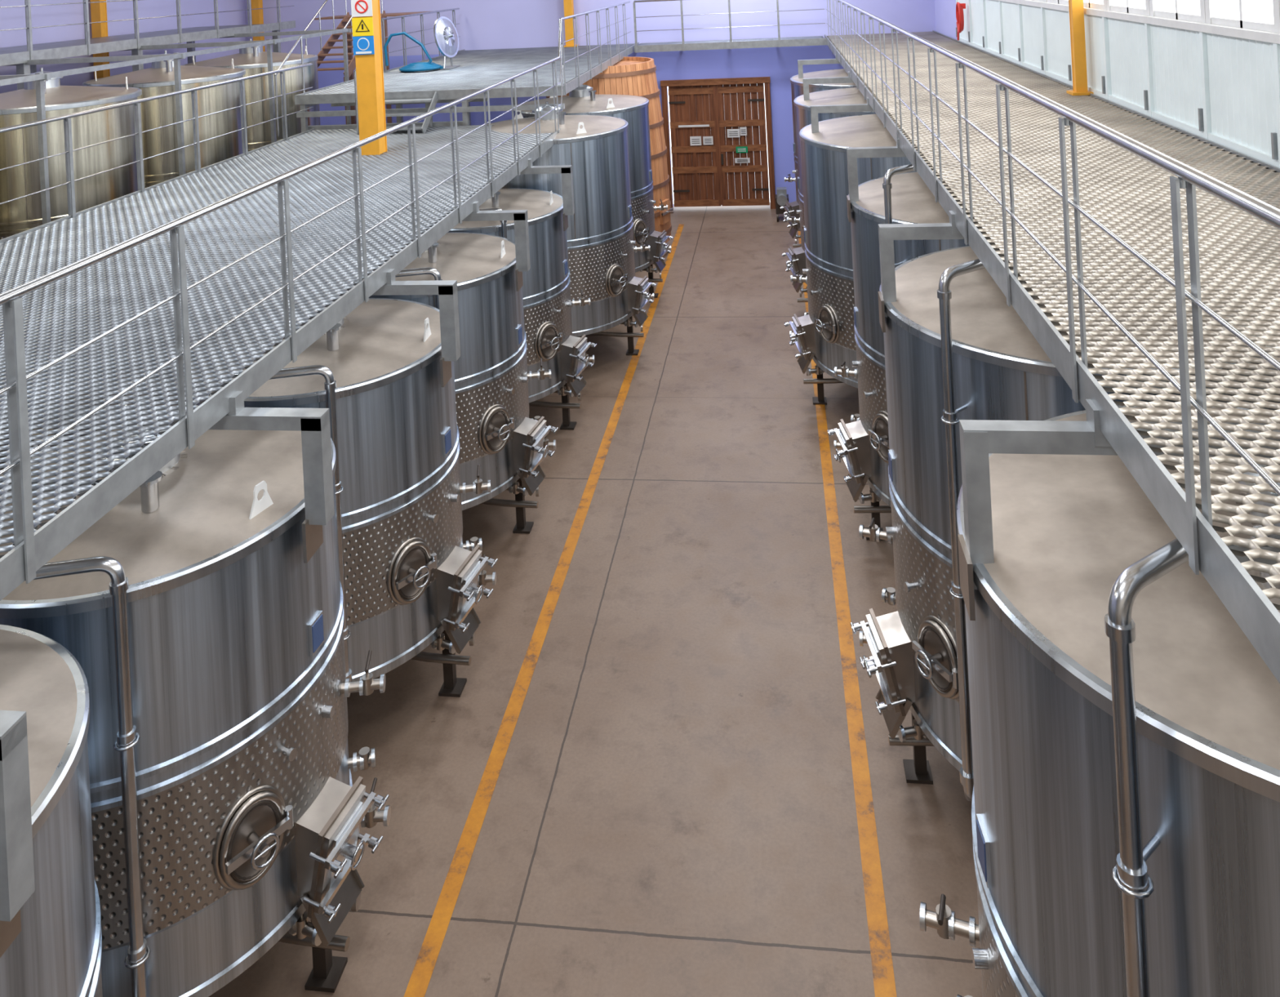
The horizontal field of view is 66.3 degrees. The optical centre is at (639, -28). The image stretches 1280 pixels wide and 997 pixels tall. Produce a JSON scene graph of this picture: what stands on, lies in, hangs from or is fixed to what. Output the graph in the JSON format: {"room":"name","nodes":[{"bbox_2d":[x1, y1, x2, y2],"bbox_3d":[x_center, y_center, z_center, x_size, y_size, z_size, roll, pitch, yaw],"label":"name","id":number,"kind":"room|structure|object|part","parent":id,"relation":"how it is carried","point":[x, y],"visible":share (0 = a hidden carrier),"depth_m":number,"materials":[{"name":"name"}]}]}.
{"room":"winery tank room","nodes":[
{"label":"winery tank room","id":0,"kind":"room"},
{"bbox_2d":[0,0,246,93],"bbox_3d":[-12.173,2.161,11.230,0.300,8.500,29.000,-3,0,8],"label":"wall","id":1,"kind":"structure","parent":0,"point":[11,18],"depth_m":20.17,"materials":[{"name":"purple paint"}]},
{"bbox_2d":[3,203,982,996],"bbox_3d":[-3.294,6.072,10.067,18.200,0.200,29.500,-3,0,8],"label":"floor","id":2,"kind":"structure","parent":0,"point":[671,811],"depth_m":7.49,"materials":[{"name":"concrete"}]},
{"bbox_2d":[0,376,4,470],"bbox_3d":[-7.914,3.720,10.014,2.272,4.960,2.272,-3,0,8],"label":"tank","id":3,"kind":"object","parent":2,"relation":"on","point":[0,376],"visible":0.06,"depth_m":10.47,"materials":[{"name":"metal"}]},
{"bbox_2d":[0,624,102,996],"bbox_3d":[-3.139,4.342,3.531,2.229,3.240,2.436,-3,0,-42],"label":"tank","id":4,"kind":"object","parent":2,"relation":"on","point":[57,950],"visible":0.9,"depth_m":3.84,"materials":[{"name":"metal"}]},
{"bbox_2d":[0,67,155,440],"bbox_3d":[-7.569,3.703,12.591,2.272,4.960,2.272,-3,0,8],"label":"tank","id":5,"kind":"object","parent":2,"relation":"on","point":[18,107],"visible":0.43,"depth_m":11.85,"materials":[{"name":"metal"}]},
{"bbox_2d":[90,0,110,79],"bbox_3d":[-10.711,2.088,19.509,0.320,8.500,0.320,-3,0,8],"label":"column","id":6,"kind":"structure","parent":2,"relation":"on","point":[99,10],"depth_m":19.42,"materials":[{"name":"paint"}]},
{"bbox_2d":[82,50,248,400],"bbox_3d":[-7.224,3.686,15.168,2.272,4.960,2.272,-3,0,8],"label":"tank","id":7,"kind":"object","parent":2,"relation":"on","point":[159,79],"visible":0.34,"depth_m":14.41,"materials":[{"name":"metal"}]},
{"bbox_2d":[0,0,351,445],"bbox_3d":[-9.207,3.188,9.427,4.650,6.152,25.200,-3,0,8],"label":"walkway","id":8,"kind":"object","parent":2,"relation":"on","point":[25,58],"visible":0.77,"depth_m":15.34,"materials":[{"name":"metal"}]},
{"bbox_2d":[0,428,391,996],"bbox_3d":[-2.833,4.327,5.821,2.229,3.240,2.436,-3,0,-42],"label":"tank","id":9,"kind":"object","parent":2,"relation":"on","point":[226,807],"visible":0.82,"depth_m":5.16,"materials":[{"name":"metal"}]},
{"bbox_2d":[183,38,320,151],"bbox_3d":[-6.892,3.669,17.646,2.272,4.960,2.272,-3,0,8],"label":"tank","id":10,"kind":"object","parent":2,"relation":"on","point":[253,60],"visible":0.27,"depth_m":16.89,"materials":[{"name":"metal"}]},
{"bbox_2d":[250,0,265,51],"bbox_3d":[-9.684,2.037,24.921,0.320,8.500,0.320,-3,0,8],"label":"column","id":11,"kind":"structure","parent":2,"relation":"on","point":[257,16],"depth_m":24.83,"materials":[{"name":"paint"}]},
{"bbox_2d":[0,56,574,957],"bbox_3d":[-4.029,3.700,6.481,4.787,4.612,18.072,-3,0,8],"label":"walkway","id":12,"kind":"object","parent":2,"relation":"on","point":[266,237],"visible":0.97,"depth_m":7.04,"materials":[{"name":"metal"}]},
{"bbox_2d":[183,297,497,697],"bbox_3d":[-2.526,4.312,8.110,2.229,3.240,2.436,-3,0,-42],"label":"tank","id":13,"kind":"object","parent":2,"relation":"on","point":[409,580],"visible":0.56,"depth_m":7.51,"materials":[{"name":"metal"}]},
{"bbox_2d":[303,0,430,124],"bbox_3d":[-6.073,3.049,21.343,2.400,6.117,3.346,-3,0,8],"label":"stair","id":14,"kind":"structure","parent":2,"relation":"on","point":[345,23],"depth_m":21.16,"materials":[{"name":"brown metal"}]},
{"bbox_2d":[353,0,387,155],"bbox_3d":[-3.638,1.734,13.262,0.390,8.500,0.390,-3,0,8],"label":"column","id":15,"kind":"structure","parent":2,"relation":"on","point":[369,68],"depth_m":13.14,"materials":[{"name":"paint"}]},
{"bbox_2d":[351,0,374,55],"bbox_3d":[-3.711,0.721,13.096,0.290,0.755,0.025,-3,0,8],"label":"safety sign","id":16,"kind":"object","parent":15,"relation":"attached to","point":[359,8],"visible":1,"depth_m":13.10,"materials":[{"name":"white paint"}]},
{"bbox_2d":[338,232,558,533],"bbox_3d":[-2.219,4.296,10.400,2.229,3.240,2.436,-3,0,-42],"label":"tank","id":17,"kind":"object","parent":2,"relation":"on","point":[497,433],"visible":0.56,"depth_m":9.88,"materials":[{"name":"metal"}]},
{"bbox_2d":[274,1,639,137],"bbox_3d":[-2.771,3.368,19.484,4.454,5.149,9.519,-3,0,8],"label":"raised platform","id":18,"kind":"object","parent":2,"relation":"on","point":[478,69],"depth_m":17.02,"materials":[{"name":"metal"}]},
{"bbox_3d":[-4.423,1.552,19.441,1.038,0.773,0.862,-3,0,41],"label":"blue hose coil","id":19,"kind":"part","parent":18,"relation":"part of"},
{"bbox_2d":[433,16,460,70],"bbox_3d":[-3.859,1.398,19.596,0.312,1.041,0.830,-3,0,8],"label":"fan","id":20,"kind":"object","parent":18,"relation":"on","point":[445,33],"visible":1,"depth_m":19.50,"materials":[{"name":"metal"}]},
{"bbox_2d":[563,0,578,47],"bbox_3d":[-1.804,-0.400,23.950,0.320,4.420,0.320,-3,0,8],"label":"column","id":21,"kind":"structure","parent":18,"relation":"on","point":[568,4],"depth_m":23.85,"materials":[{"name":"paint"}]},
{"bbox_2d":[448,188,596,430],"bbox_3d":[-1.912,4.281,12.689,2.229,3.240,2.436,-3,0,-42],"label":"tank","id":22,"kind":"object","parent":2,"relation":"on","point":[548,304],"visible":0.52,"depth_m":12.21,"materials":[{"name":"metal"}]},
{"bbox_2d":[403,224,684,996],"bbox_3d":[-0.792,5.844,9.377,0.120,0.001,26.300,-3,0,8],"label":"floor line","id":23,"kind":"object","parent":2,"relation":"on","point":[420,976],"depth_m":7.66,"materials":[{"name":"paint"}]},
{"bbox_2d":[486,102,656,355],"bbox_3d":[-1.178,3.924,15.097,2.797,3.880,2.472,-3,0,8],"label":"tank","id":24,"kind":"object","parent":2,"relation":"on","point":[601,250],"visible":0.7,"depth_m":14.22,"materials":[{"name":"metal"}]},
{"bbox_2d":[513,84,673,297],"bbox_3d":[-0.833,3.906,17.673,2.797,3.880,2.472,-3,0,8],"label":"tank","id":25,"kind":"object","parent":2,"relation":"on","point":[634,109],"visible":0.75,"depth_m":17.10,"materials":[{"name":"metal"}]},
{"bbox_2d":[546,57,674,243],"bbox_3d":[-0.706,3.815,20.400,2.606,4.050,2.606,-3,0,-9],"label":"wooden wine vat","id":26,"kind":"object","parent":2,"relation":"on","point":[630,76],"visible":0.27,"depth_m":19.69,"materials":[{"name":"brown wood"}]},
{"bbox_2d":[775,186,788,221],"bbox_3d":[3.251,5.288,22.382,0.300,0.708,0.560,-3,0,8],"label":"pump","id":27,"kind":"object","parent":2,"relation":"on","point":[781,197],"visible":0.66,"depth_m":22.21,"materials":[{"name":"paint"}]},
{"bbox_2d":[779,69,857,247],"bbox_3d":[4.347,3.607,19.066,3.314,3.960,2.992,-3,0,8],"label":"tank","id":28,"kind":"object","parent":2,"relation":"on","point":[797,84],"visible":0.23,"depth_m":18.89,"materials":[{"name":"metal"}]},
{"bbox_2d":[781,87,875,302],"bbox_3d":[3.928,3.628,15.944,3.314,3.960,2.992,-3,0,8],"label":"tank","id":29,"kind":"object","parent":2,"relation":"on","point":[797,257],"visible":0.2,"depth_m":15.74,"materials":[{"name":"metal"}]},
{"bbox_2d":[798,231,897,996],"bbox_3d":[1.851,5.712,9.022,0.120,0.001,26.300,-3,0,8],"label":"floor line","id":30,"kind":"object","parent":2,"relation":"on","point":[884,983],"depth_m":7.19,"materials":[{"name":"paint"}]},
{"bbox_2d":[783,114,916,404],"bbox_3d":[3.510,3.649,12.822,3.314,3.960,2.992,-3,0,8],"label":"tank","id":31,"kind":"object","parent":2,"relation":"on","point":[824,335],"visible":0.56,"depth_m":12.19,"materials":[{"name":"metal"}]},
{"bbox_2d":[826,164,968,540],"bbox_3d":[3.323,3.683,9.770,2.956,3.911,2.632,-3,0,8],"label":"tank","id":32,"kind":"object","parent":2,"relation":"on","point":[898,197],"visible":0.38,"depth_m":9.47,"materials":[{"name":"metal"}]},
{"bbox_2d":[632,0,1279,683],"bbox_3d":[1.749,3.140,10.199,6.940,5.152,26.720,-3,0,8],"label":"walkway","id":33,"kind":"object","parent":2,"relation":"on","point":[1080,199],"visible":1,"depth_m":4.92,"materials":[{"name":"metal"}]},
{"bbox_2d":[1066,0,1093,95],"bbox_3d":[5.179,-0.750,11.762,0.250,4.420,0.250,-3,0,8],"label":"column","id":34,"kind":"structure","parent":33,"relation":"on","point":[1076,9],"depth_m":11.70,"materials":[{"name":"paint"}]},
{"bbox_2d":[850,245,1279,800],"bbox_3d":[2.931,3.703,6.846,2.956,3.911,2.632,-3,0,8],"label":"tank","id":35,"kind":"object","parent":2,"relation":"on","point":[955,349],"visible":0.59,"depth_m":6.33,"materials":[{"name":"metal"}]},
{"bbox_2d":[919,405,1279,996],"bbox_3d":[2.530,3.723,3.853,2.956,3.911,2.632,-3,0,8],"label":"tank","id":36,"kind":"object","parent":2,"relation":"on","point":[1125,726],"visible":0.75,"depth_m":3.29,"materials":[{"name":"metal"}]},
{"bbox_2d":[244,0,935,206],"bbox_3d":[-1.606,1.632,24.290,17.800,8.500,0.300,-3,0,8],"label":"wall","id":37,"kind":"structure","parent":0,"point":[484,24],"depth_m":23.88,"materials":[{"name":"purple paint"}]},
{"bbox_2d":[660,76,775,208],"bbox_3d":[1.890,4.136,23.667,2.640,3.150,0.200,-3,0,8],"label":"door","id":38,"kind":"structure","parent":37,"relation":"in","point":[697,107],"depth_m":23.68,"materials":[{"name":"brown wood"}]},
{"bbox_2d":[689,136,701,146],"bbox_3d":[1.349,4.078,23.721,0.270,0.220,0.016,-3,0,8],"label":"notice","id":39,"kind":"object","parent":38,"relation":"attached to","point":[695,140],"visible":1,"depth_m":23.72,"materials":[{"name":"white paper"}]},
{"bbox_2d":[702,136,713,145],"bbox_3d":[1.646,4.063,23.682,0.240,0.200,0.016,-3,0,8],"label":"notice","id":40,"kind":"object","parent":38,"relation":"attached to","point":[706,140],"visible":1,"depth_m":23.68,"materials":[{"name":"white paper"}]},
{"bbox_2d":[727,128,739,137],"bbox_3d":[2.252,3.872,23.599,0.300,0.200,0.016,-3,0,8],"label":"notice","id":41,"kind":"object","parent":38,"relation":"attached to","point":[731,133],"visible":1,"depth_m":23.60,"materials":[{"name":"white paper"}]},
{"bbox_2d":[735,146,747,152],"bbox_3d":[2.450,4.263,23.575,0.280,0.150,0.016,-3,0,8],"label":"notice","id":42,"kind":"object","parent":38,"relation":"attached to","point":[739,149],"visible":1,"depth_m":23.57,"materials":[{"name":"green paint"}]},
{"bbox_2d":[734,157,750,163],"bbox_3d":[2.463,4.522,23.575,0.360,0.120,0.016,-3,0,8],"label":"notice","id":43,"kind":"object","parent":38,"relation":"attached to","point":[746,160],"visible":1,"depth_m":23.57,"materials":[{"name":"white paint"}]},
{"bbox_2d":[739,127,746,135],"bbox_3d":[2.488,3.820,23.567,0.160,0.200,0.016,-3,0,8],"label":"notice","id":44,"kind":"object","parent":38,"relation":"attached to","point":[743,130],"visible":1,"depth_m":23.56,"materials":[{"name":"white paper"}]},
{"bbox_2d":[934,0,957,39],"bbox_3d":[5.150,1.294,8.752,0.240,8.500,28.700,-3,0,8],"label":"wall","id":45,"kind":"structure","parent":0,"point":[944,10],"depth_m":21.52,"materials":[{"name":"purple paint"}]},
{"bbox_2d":[1044,0,1068,4],"bbox_3d":[5.534,-0.760,13.036,0.135,2.425,1.280,-3,0,8],"label":"window","id":46,"kind":"structure","parent":45,"relation":"in","point":[1057,2],"depth_m":13.01,"materials":[{"name":"white paint"}]},
{"bbox_2d":[1083,0,1106,10],"bbox_3d":[5.364,-0.751,11.767,0.135,2.425,1.280,-3,0,8],"label":"window","id":47,"kind":"structure","parent":45,"relation":"in","point":[1091,4],"depth_m":11.58,"materials":[{"name":"white paint"}]},
{"bbox_2d":[955,0,1279,168],"bbox_3d":[4.818,0.973,7.360,0.115,1.035,25.715,-3,0,8],"label":"wall panels","id":48,"kind":"object","parent":45,"relation":"attached to","point":[1219,84],"visible":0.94,"depth_m":9.58,"materials":[{"name":"metal"}]},
{"bbox_2d":[955,2,965,40],"bbox_3d":[6.223,0.947,18.949,0.152,0.750,0.357,-3,0,8],"label":"fire hose","id":49,"kind":"object","parent":48,"relation":"attached to","point":[959,6],"visible":1,"depth_m":18.86,"materials":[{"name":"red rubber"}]},
{"bbox_2d":[1106,0,1150,16],"bbox_3d":[5.194,-0.743,10.499,0.135,2.425,1.280,-3,0,8],"label":"window","id":50,"kind":"structure","parent":45,"relation":"in","point":[1112,5],"depth_m":10.48,"materials":[{"name":"white paint"}]},
{"bbox_2d":[1149,0,1205,23],"bbox_3d":[5.024,-0.735,9.230,0.135,2.425,1.280,-3,0,8],"label":"window","id":51,"kind":"structure","parent":45,"relation":"in","point":[1156,6],"depth_m":9.21,"materials":[{"name":"white paint"}]},
{"bbox_2d":[1204,0,1279,33],"bbox_3d":[4.854,-0.726,7.961,0.135,2.425,1.280,-3,0,8],"label":"window","id":52,"kind":"structure","parent":45,"relation":"in","point":[1213,8],"depth_m":7.94,"materials":[{"name":"white paint"}]}
]}

